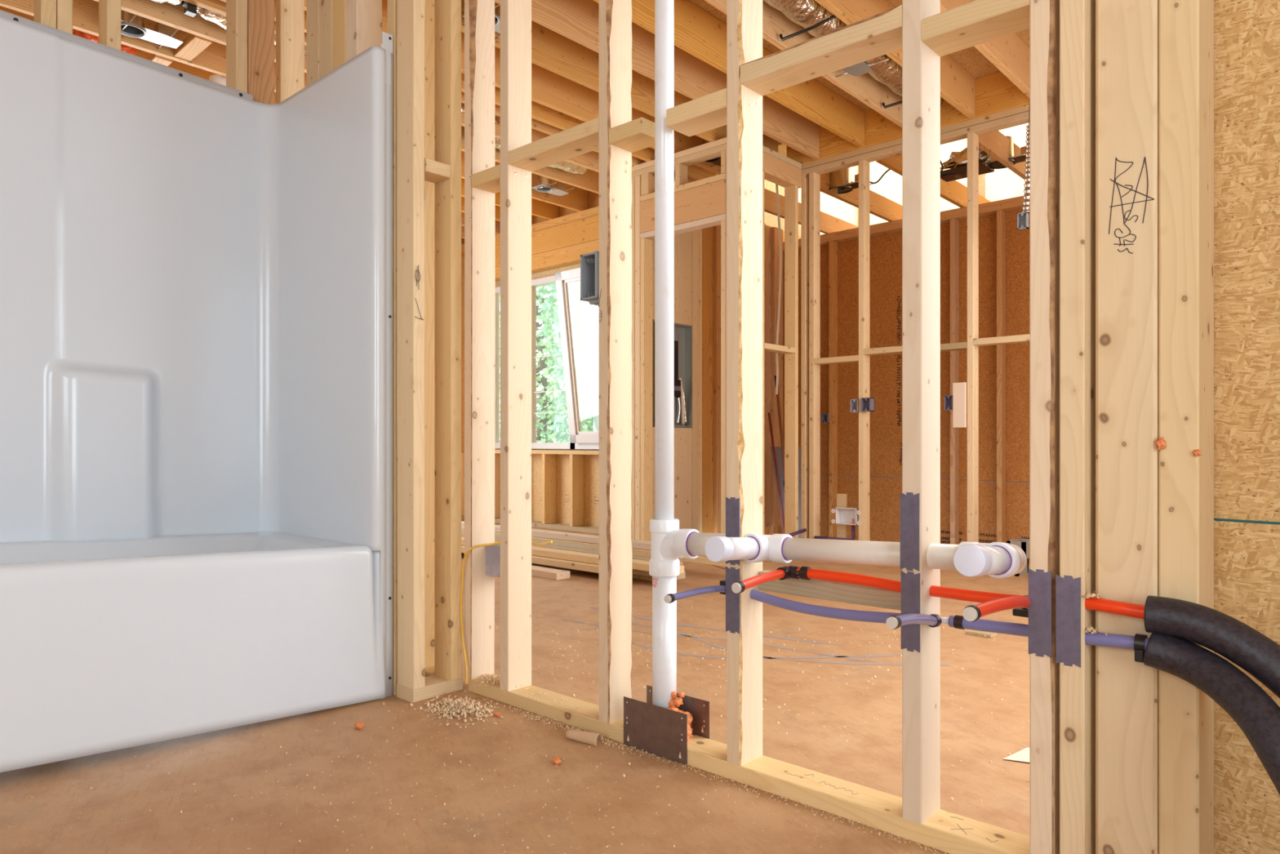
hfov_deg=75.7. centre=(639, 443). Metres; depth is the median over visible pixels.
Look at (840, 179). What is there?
recessed light
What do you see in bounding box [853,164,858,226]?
stud
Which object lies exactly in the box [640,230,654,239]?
plate
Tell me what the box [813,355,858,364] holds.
blocking
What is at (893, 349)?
blocking
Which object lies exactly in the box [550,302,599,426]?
tree
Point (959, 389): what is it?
board
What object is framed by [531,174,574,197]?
recessed light
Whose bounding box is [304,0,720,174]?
joist
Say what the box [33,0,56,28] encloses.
stud
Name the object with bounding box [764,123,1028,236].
sky
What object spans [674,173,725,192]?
plate
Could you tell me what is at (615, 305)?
stud
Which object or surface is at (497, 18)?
recessed light
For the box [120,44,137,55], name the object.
foam
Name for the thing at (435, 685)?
plate
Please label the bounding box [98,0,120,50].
stud
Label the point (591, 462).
wall framing
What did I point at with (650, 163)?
plate
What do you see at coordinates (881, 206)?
joist
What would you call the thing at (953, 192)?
joist
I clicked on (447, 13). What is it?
stud
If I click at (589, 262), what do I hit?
electrical box
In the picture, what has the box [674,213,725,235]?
plate
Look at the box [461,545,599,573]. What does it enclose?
lumber
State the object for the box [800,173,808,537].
stud
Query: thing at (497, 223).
joist
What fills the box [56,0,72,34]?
stud
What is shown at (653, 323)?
wall
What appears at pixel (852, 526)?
tube
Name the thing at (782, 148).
ceiling
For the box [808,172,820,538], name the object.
stud
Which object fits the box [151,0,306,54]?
flexible duct
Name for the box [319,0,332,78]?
stud
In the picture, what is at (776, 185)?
hanging cable
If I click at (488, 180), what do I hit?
blocking
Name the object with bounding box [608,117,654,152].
blocking
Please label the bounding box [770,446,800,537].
appliance panel
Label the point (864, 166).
stud
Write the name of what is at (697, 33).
joist
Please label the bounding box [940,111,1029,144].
plate
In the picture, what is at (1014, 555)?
socket
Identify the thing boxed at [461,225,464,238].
joist
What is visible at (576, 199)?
joist
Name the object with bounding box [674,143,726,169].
plate
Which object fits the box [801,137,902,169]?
plate
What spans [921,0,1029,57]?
blocking
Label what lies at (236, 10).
stud
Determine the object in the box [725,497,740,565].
plate
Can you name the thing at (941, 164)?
wire
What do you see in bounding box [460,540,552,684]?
cable
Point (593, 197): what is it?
board
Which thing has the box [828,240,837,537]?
stud
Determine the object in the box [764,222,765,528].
board
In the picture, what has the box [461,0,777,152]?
joist
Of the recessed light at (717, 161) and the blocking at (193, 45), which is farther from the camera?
the recessed light at (717, 161)
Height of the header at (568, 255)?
0.133 m
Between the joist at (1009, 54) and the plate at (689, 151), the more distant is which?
the plate at (689, 151)
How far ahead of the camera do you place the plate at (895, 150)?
5.55 m
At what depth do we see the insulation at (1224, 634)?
1.20 m
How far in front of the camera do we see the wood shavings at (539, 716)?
2.17 m
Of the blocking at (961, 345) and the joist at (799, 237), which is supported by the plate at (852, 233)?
the joist at (799, 237)
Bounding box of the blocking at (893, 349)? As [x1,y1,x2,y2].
[863,345,902,355]
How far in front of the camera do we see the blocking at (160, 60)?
4.26 m
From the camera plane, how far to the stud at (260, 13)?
2.84 m
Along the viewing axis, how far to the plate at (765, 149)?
5.62 m
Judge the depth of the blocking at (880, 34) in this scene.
1.69 m
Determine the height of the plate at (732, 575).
0.145 m
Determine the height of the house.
3.300 m
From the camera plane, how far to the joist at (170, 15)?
3.94 m
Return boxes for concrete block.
[1006,537,1029,558]
[1013,558,1028,576]
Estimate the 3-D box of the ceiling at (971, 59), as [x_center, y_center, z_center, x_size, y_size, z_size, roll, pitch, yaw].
[-0.725,-2.220,2.764,9.200,0.019,7.300,0,0,42]
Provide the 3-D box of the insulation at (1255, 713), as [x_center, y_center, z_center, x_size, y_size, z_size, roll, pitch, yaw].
[0.855,0.514,1.113,0.088,0.450,0.393,0,0,-13]
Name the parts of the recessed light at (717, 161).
plate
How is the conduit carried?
attached to the joist at (1009, 54)
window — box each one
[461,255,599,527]
[494,267,599,448]
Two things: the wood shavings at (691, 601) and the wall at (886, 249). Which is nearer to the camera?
the wood shavings at (691, 601)
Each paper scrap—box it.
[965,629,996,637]
[1003,746,1029,762]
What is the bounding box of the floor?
[0,519,1029,853]
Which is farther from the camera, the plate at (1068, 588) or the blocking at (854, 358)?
the blocking at (854, 358)
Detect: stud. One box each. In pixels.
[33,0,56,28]
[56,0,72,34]
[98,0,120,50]
[226,0,247,93]
[247,0,274,104]
[275,0,304,103]
[306,0,319,86]
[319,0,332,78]
[332,0,346,70]
[346,0,382,62]
[387,0,397,694]
[396,0,425,689]
[424,0,434,666]
[434,0,461,679]
[461,453,464,515]
[463,0,495,679]
[494,453,500,518]
[500,0,531,691]
[542,453,555,524]
[569,454,583,526]
[598,0,631,723]
[631,177,635,539]
[635,175,640,540]
[640,173,654,195]
[640,238,652,541]
[675,163,687,186]
[691,229,698,531]
[698,228,702,532]
[720,149,725,173]
[720,219,725,533]
[725,149,726,497]
[726,0,762,765]
[762,170,764,534]
[769,526,777,534]
[784,185,798,537]
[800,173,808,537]
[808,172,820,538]
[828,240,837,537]
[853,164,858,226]
[858,159,870,541]
[902,0,940,823]
[950,218,959,544]
[967,132,978,542]
[996,209,1005,542]
[1029,0,1059,853]
[1059,0,1095,853]
[1095,0,1158,853]
[1158,0,1213,853]
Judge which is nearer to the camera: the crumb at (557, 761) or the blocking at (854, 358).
the crumb at (557, 761)
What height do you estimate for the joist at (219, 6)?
0.238 m
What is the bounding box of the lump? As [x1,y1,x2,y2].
[667,691,693,741]
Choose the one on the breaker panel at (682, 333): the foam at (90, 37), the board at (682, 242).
the board at (682, 242)
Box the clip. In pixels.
[1012,608,1028,617]
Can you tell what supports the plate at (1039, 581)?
attached to the stud at (1044, 15)
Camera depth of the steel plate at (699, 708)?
2.00 m
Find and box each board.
[461,191,599,244]
[652,231,691,325]
[652,426,691,528]
[702,226,713,533]
[713,224,720,533]
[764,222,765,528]
[765,225,771,527]
[771,226,782,526]
[786,71,1029,164]
[836,493,847,537]
[952,382,966,427]
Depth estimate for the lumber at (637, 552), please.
4.85 m
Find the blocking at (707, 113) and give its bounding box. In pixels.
[666,88,726,137]
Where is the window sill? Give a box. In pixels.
[494,449,599,454]
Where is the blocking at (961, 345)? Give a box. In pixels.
[940,342,967,351]
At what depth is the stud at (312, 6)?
2.79 m
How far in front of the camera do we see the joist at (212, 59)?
4.24 m
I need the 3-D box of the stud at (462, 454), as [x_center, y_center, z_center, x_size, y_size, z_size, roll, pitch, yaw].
[-1.710,0.398,8.161,0.038,0.615,0.137,0,0,42]
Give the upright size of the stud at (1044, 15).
2.604 m
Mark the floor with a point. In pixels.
(62, 816)
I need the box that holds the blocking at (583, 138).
[507,116,599,171]
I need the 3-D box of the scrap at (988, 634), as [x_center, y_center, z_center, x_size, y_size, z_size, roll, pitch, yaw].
[1.331,0.739,3.215,0.095,0.011,0.060,0,0,42]
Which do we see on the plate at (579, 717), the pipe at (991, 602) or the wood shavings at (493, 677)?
the wood shavings at (493, 677)
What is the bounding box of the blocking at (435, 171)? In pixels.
[424,158,450,183]
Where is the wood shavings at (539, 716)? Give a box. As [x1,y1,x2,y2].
[464,689,797,805]
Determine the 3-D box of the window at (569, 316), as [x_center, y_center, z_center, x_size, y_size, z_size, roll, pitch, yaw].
[-0.717,-0.723,7.143,2.100,1.535,0.305,0,0,42]
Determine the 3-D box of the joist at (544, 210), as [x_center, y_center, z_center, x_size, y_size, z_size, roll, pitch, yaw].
[-2.689,-2.091,5.166,0.038,0.238,5.795,0,0,42]
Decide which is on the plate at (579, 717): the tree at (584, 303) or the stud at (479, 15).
the stud at (479, 15)
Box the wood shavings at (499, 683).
[498,683,591,717]
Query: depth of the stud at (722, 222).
5.32 m
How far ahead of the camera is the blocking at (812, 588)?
1.73 m
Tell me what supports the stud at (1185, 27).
on the floor
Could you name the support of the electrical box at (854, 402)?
attached to the stud at (864, 166)
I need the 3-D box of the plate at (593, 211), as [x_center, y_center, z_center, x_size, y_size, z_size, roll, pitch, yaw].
[-0.863,-1.936,7.400,2.738,0.078,0.117,0,0,42]
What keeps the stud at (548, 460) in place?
on the plate at (588, 529)
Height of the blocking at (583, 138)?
0.038 m
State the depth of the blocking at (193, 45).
4.12 m
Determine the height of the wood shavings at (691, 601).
0.014 m
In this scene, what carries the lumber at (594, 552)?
on the lumber at (681, 575)
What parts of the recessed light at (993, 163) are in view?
plate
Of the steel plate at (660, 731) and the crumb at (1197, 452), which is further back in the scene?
the steel plate at (660, 731)
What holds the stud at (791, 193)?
on the plate
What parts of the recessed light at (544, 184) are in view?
plate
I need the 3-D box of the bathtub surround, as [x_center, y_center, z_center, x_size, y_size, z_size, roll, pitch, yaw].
[-1.501,-0.247,2.101,0.713,1.983,1.551,0,0,42]
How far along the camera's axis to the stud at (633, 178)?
5.86 m
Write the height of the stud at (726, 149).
2.600 m
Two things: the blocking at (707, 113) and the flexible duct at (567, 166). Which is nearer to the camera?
the blocking at (707, 113)
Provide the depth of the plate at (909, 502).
1.54 m
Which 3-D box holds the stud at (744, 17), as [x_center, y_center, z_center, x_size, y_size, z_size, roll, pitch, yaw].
[0.237,-0.595,1.853,0.040,2.604,0.089,0,0,42]
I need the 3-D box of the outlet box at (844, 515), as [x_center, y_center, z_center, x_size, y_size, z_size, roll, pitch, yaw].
[1.416,0.495,5.605,0.219,0.120,0.068,0,0,42]
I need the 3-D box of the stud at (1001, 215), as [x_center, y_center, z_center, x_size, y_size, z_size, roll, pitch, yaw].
[2.816,-0.354,6.428,0.040,2.918,0.088,0,0,42]
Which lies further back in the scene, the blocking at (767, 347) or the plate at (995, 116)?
the blocking at (767, 347)
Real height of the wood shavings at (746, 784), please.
0.013 m
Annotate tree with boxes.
[499,282,599,442]
[499,284,599,442]
[544,282,599,442]
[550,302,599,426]
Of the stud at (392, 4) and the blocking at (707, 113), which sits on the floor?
the stud at (392, 4)
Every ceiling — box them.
[674,143,786,186]
[687,0,1029,145]
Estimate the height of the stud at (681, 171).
0.146 m
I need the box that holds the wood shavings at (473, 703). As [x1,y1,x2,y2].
[410,694,502,725]
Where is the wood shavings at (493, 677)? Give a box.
[474,673,500,686]
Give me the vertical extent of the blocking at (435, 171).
0.038 m
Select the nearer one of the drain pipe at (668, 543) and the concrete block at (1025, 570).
the drain pipe at (668, 543)
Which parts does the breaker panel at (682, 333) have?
breaker handle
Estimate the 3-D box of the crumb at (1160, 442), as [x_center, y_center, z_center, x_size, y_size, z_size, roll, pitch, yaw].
[0.820,0.000,1.298,0.012,0.021,0.014,0,0,-39]
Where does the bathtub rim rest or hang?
in the bathtub surround
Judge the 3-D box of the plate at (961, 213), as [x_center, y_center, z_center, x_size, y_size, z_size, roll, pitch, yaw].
[2.489,-1.853,6.548,0.337,0.075,0.343,0,0,42]
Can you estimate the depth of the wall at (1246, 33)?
1.35 m
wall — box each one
[652,321,654,426]
[764,208,1029,563]
[1213,0,1279,853]
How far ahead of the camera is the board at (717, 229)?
6.81 m
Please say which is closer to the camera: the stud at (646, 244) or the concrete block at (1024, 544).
the concrete block at (1024, 544)
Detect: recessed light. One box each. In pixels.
[120,9,182,49]
[462,2,500,39]
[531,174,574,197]
[702,138,720,167]
[829,167,889,194]
[835,58,888,77]
[982,135,1026,168]
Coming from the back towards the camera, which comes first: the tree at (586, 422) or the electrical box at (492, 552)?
the tree at (586, 422)
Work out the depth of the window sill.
7.10 m
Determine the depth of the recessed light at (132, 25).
4.01 m
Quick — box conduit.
[1022,111,1029,213]
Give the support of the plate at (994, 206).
on the wall at (886, 249)
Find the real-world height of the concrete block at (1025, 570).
0.095 m
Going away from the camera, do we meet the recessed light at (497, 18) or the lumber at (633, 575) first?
the recessed light at (497, 18)
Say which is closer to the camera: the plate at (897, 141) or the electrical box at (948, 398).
the electrical box at (948, 398)
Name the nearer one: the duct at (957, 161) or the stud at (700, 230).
the duct at (957, 161)
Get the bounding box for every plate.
[396,675,462,702]
[425,665,434,676]
[461,205,599,256]
[461,515,599,533]
[468,673,623,743]
[623,696,687,765]
[631,159,654,172]
[631,164,654,177]
[640,192,654,201]
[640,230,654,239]
[646,684,709,738]
[674,137,726,159]
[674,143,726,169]
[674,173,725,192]
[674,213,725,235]
[687,734,1029,853]
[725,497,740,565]
[725,566,740,633]
[762,145,801,168]
[762,151,801,188]
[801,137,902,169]
[801,143,902,175]
[820,227,858,245]
[870,218,902,236]
[900,492,919,571]
[901,570,919,652]
[940,104,1029,133]
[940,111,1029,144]
[940,206,967,223]
[978,195,1023,216]
[1028,568,1051,657]
[1055,574,1080,667]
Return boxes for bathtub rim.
[0,532,356,563]
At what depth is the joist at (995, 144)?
5.48 m
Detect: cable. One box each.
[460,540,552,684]
[775,183,782,394]
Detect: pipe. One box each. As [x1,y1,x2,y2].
[648,0,1026,708]
[663,579,1149,662]
[731,565,1144,622]
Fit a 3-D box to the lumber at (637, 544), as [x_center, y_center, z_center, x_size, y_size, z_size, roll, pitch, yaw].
[-0.552,0.606,5.471,3.000,0.038,0.090,0,0,42]
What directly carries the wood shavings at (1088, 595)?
on the pipe at (991, 602)
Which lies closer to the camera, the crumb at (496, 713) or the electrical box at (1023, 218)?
the crumb at (496, 713)
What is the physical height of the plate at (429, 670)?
0.038 m
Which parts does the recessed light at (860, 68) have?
plate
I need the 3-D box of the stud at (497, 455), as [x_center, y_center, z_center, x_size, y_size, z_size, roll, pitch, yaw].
[-1.378,0.398,7.857,0.038,0.615,0.137,0,0,42]
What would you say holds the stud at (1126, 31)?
on the floor
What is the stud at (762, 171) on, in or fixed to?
on the plate
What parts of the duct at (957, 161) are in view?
boot frame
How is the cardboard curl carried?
on the floor
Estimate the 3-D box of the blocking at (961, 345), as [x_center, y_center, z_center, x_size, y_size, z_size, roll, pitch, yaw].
[1.923,-0.604,5.158,0.277,0.038,0.089,0,0,42]
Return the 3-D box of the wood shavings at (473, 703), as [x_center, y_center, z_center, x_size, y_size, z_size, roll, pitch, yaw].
[-0.503,0.727,2.293,0.236,0.034,0.302,0,0,-23]
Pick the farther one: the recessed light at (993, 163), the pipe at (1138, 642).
the recessed light at (993, 163)
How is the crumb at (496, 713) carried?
on the floor
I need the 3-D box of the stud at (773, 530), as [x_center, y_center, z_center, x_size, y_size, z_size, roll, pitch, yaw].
[1.274,-0.354,7.839,0.040,2.918,0.088,0,0,42]
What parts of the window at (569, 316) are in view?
sash frame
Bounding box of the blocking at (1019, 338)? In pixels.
[973,333,1029,346]
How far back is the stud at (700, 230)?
6.69 m
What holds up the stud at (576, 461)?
on the plate at (588, 529)
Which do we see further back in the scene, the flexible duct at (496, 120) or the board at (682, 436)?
the board at (682, 436)
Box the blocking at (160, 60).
[146,53,172,66]
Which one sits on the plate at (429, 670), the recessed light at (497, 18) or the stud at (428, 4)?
the stud at (428, 4)
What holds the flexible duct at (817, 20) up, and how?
attached to the joist at (871, 92)
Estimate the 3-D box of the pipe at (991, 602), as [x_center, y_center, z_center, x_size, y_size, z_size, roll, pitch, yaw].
[0.490,0.269,1.447,0.713,0.045,0.284,0,0,42]
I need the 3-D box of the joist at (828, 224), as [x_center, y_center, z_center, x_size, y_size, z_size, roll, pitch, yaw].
[1.624,-1.980,7.364,0.038,0.170,2.740,0,0,42]
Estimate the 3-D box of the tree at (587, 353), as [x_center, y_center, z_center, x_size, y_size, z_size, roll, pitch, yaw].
[-1.851,-3.759,24.062,4.603,10.108,4.571,0,0,7]
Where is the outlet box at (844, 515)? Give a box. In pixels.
[831,506,860,525]
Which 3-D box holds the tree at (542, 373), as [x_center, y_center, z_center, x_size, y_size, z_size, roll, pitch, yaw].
[-1.883,-2.499,14.853,2.621,7.604,2.620,0,0,-33]
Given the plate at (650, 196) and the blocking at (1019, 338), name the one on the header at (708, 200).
the plate at (650, 196)
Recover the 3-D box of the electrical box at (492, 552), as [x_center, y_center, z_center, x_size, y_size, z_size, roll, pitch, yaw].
[-0.419,0.352,2.512,0.079,0.095,0.071,0,0,42]
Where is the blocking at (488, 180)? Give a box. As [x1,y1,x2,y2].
[471,164,500,193]
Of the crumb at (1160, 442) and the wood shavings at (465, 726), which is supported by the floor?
the wood shavings at (465, 726)
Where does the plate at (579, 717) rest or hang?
on the floor
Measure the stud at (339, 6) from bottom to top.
2.642 m
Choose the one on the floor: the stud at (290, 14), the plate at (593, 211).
the stud at (290, 14)
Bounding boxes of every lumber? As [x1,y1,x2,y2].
[461,520,706,556]
[461,528,726,566]
[461,529,599,551]
[461,533,682,564]
[461,537,684,573]
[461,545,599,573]
[531,564,569,579]
[631,568,684,579]
[631,573,652,580]
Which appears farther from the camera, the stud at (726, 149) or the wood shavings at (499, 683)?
the stud at (726, 149)
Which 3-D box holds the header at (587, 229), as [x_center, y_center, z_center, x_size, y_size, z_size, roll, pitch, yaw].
[-0.712,-1.795,7.223,2.200,0.200,0.100,0,0,42]
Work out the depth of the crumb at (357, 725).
2.15 m
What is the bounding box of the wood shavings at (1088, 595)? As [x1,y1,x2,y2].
[1080,591,1102,598]
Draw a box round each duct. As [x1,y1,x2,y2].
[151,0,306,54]
[461,102,500,124]
[494,137,587,175]
[764,0,943,108]
[940,146,994,182]
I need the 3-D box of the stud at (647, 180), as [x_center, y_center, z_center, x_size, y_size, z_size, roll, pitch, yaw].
[0.062,-1.822,5.817,0.070,0.146,0.089,0,0,42]
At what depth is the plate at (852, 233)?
7.33 m
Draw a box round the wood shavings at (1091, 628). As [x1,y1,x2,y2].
[1084,624,1107,635]
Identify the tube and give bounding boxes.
[788,528,806,536]
[814,525,854,540]
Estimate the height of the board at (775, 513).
2.700 m
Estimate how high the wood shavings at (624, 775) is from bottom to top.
0.016 m
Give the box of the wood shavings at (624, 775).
[382,578,1028,801]
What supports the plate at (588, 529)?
on the floor
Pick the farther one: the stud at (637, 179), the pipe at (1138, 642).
the stud at (637, 179)
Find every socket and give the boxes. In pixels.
[672,528,698,559]
[742,533,768,562]
[985,542,1022,577]
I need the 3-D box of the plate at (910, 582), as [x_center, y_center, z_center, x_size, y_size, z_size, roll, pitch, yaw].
[0.507,0.314,1.545,0.037,0.149,0.002,0,0,42]
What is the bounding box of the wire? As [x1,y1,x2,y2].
[940,160,967,177]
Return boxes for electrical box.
[485,544,500,577]
[580,250,599,305]
[822,413,828,423]
[850,399,858,412]
[861,397,874,411]
[944,395,952,410]
[1017,211,1029,230]
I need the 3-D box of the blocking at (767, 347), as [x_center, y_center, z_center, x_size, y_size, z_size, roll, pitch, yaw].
[0.922,-0.652,5.639,0.090,0.038,0.377,0,0,42]
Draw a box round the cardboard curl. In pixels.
[565,728,603,746]
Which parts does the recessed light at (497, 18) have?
plate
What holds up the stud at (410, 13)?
on the plate at (435, 685)
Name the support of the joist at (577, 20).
attached to the ceiling at (971, 59)
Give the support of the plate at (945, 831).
on the floor
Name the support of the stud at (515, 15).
on the plate at (579, 717)
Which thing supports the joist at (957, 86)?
attached to the ceiling at (971, 59)
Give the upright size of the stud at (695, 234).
2.640 m
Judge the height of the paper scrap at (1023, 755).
0.003 m
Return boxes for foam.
[72,29,98,42]
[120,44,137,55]
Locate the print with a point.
(1017, 308)
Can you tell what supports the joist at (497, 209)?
attached to the ceiling at (971, 59)
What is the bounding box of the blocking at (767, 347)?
[764,342,795,354]
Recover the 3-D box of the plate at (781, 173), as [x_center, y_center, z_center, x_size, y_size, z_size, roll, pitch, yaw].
[0.879,-1.870,5.592,0.090,0.130,0.670,0,0,42]
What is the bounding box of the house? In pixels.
[593,348,599,431]
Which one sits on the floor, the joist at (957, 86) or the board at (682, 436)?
the board at (682, 436)
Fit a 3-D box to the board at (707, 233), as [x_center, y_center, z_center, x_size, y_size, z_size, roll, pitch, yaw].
[0.526,-0.605,6.791,0.090,2.700,0.140,0,0,42]
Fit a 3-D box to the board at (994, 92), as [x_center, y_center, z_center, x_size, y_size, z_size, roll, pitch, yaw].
[2.167,-2.092,4.889,3.000,0.235,0.040,0,0,42]
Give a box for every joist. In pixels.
[0,0,599,194]
[0,5,587,211]
[93,0,632,172]
[182,0,696,182]
[220,0,716,180]
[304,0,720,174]
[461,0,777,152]
[461,177,558,219]
[461,196,500,221]
[461,212,500,234]
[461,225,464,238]
[494,0,819,159]
[593,0,864,147]
[704,0,902,128]
[764,188,858,233]
[765,224,800,241]
[814,0,975,118]
[820,172,902,221]
[875,154,990,208]
[940,0,1029,97]
[978,130,1026,179]
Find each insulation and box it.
[1143,595,1279,697]
[1143,632,1279,795]
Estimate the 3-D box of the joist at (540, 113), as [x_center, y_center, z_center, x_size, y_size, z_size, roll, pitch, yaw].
[-1.436,-2.092,4.122,0.038,0.235,5.945,0,0,42]
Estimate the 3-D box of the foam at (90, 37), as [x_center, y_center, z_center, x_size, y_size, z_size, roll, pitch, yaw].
[-2.719,-2.025,4.041,0.119,0.142,0.133,0,0,42]
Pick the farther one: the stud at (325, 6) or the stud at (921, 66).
the stud at (325, 6)
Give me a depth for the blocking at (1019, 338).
4.90 m
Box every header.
[495,214,599,263]
[495,239,599,280]
[640,178,725,233]
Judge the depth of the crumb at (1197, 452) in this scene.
1.27 m
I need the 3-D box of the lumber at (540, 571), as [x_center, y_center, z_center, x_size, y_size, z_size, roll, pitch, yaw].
[-0.559,0.726,4.671,0.370,0.038,0.100,0,0,42]
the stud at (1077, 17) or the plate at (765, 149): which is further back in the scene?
the plate at (765, 149)
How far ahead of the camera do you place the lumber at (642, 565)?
4.70 m
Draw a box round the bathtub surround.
[0,9,392,772]
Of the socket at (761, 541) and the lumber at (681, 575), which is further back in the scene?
the lumber at (681, 575)
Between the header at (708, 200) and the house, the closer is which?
the header at (708, 200)
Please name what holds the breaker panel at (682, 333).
attached to the board at (682, 436)
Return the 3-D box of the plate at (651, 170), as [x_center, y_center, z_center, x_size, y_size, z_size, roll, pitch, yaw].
[0.043,-1.916,5.758,0.275,0.038,0.141,0,0,42]
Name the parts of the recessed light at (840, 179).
plate, loft wire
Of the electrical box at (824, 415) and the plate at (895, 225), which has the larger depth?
the electrical box at (824, 415)
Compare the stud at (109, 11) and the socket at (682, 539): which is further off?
the stud at (109, 11)
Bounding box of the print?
[896,296,1029,543]
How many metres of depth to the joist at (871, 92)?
4.53 m
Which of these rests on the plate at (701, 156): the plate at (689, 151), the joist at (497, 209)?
the plate at (689, 151)
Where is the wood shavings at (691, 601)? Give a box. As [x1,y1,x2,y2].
[546,600,1029,736]
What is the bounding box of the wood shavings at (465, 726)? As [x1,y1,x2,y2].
[24,710,907,853]
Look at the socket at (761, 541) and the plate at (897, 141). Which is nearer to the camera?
the socket at (761, 541)
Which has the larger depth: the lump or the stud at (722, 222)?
the stud at (722, 222)
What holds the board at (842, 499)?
on the plate
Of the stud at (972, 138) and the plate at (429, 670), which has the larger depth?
the stud at (972, 138)
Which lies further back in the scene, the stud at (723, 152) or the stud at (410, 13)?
the stud at (723, 152)
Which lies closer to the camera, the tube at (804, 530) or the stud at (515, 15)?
the stud at (515, 15)
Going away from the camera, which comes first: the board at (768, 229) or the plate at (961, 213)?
the plate at (961, 213)
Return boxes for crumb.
[354,721,364,728]
[493,711,500,716]
[551,756,561,764]
[1155,436,1165,450]
[1191,448,1201,456]
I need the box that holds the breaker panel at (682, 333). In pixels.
[674,323,692,427]
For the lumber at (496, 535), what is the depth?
5.15 m
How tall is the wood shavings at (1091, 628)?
0.010 m
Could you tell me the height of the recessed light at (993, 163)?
0.180 m
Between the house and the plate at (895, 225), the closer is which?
the plate at (895, 225)
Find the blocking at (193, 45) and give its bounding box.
[173,33,212,61]
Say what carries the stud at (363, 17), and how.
on the floor
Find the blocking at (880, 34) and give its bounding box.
[740,4,902,96]
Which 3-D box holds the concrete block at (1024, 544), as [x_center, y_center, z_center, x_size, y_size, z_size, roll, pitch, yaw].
[2.175,0.598,4.705,0.100,0.095,0.180,0,0,42]
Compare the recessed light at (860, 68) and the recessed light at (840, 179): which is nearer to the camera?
the recessed light at (860, 68)
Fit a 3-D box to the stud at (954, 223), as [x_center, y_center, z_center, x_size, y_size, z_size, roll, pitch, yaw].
[2.547,-0.354,6.674,0.040,2.918,0.088,0,0,42]
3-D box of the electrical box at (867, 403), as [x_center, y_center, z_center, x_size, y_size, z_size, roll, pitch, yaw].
[1.509,-0.260,5.463,0.066,0.090,0.060,0,0,42]
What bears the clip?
attached to the pipe at (1138, 642)
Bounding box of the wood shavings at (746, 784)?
[511,711,946,853]

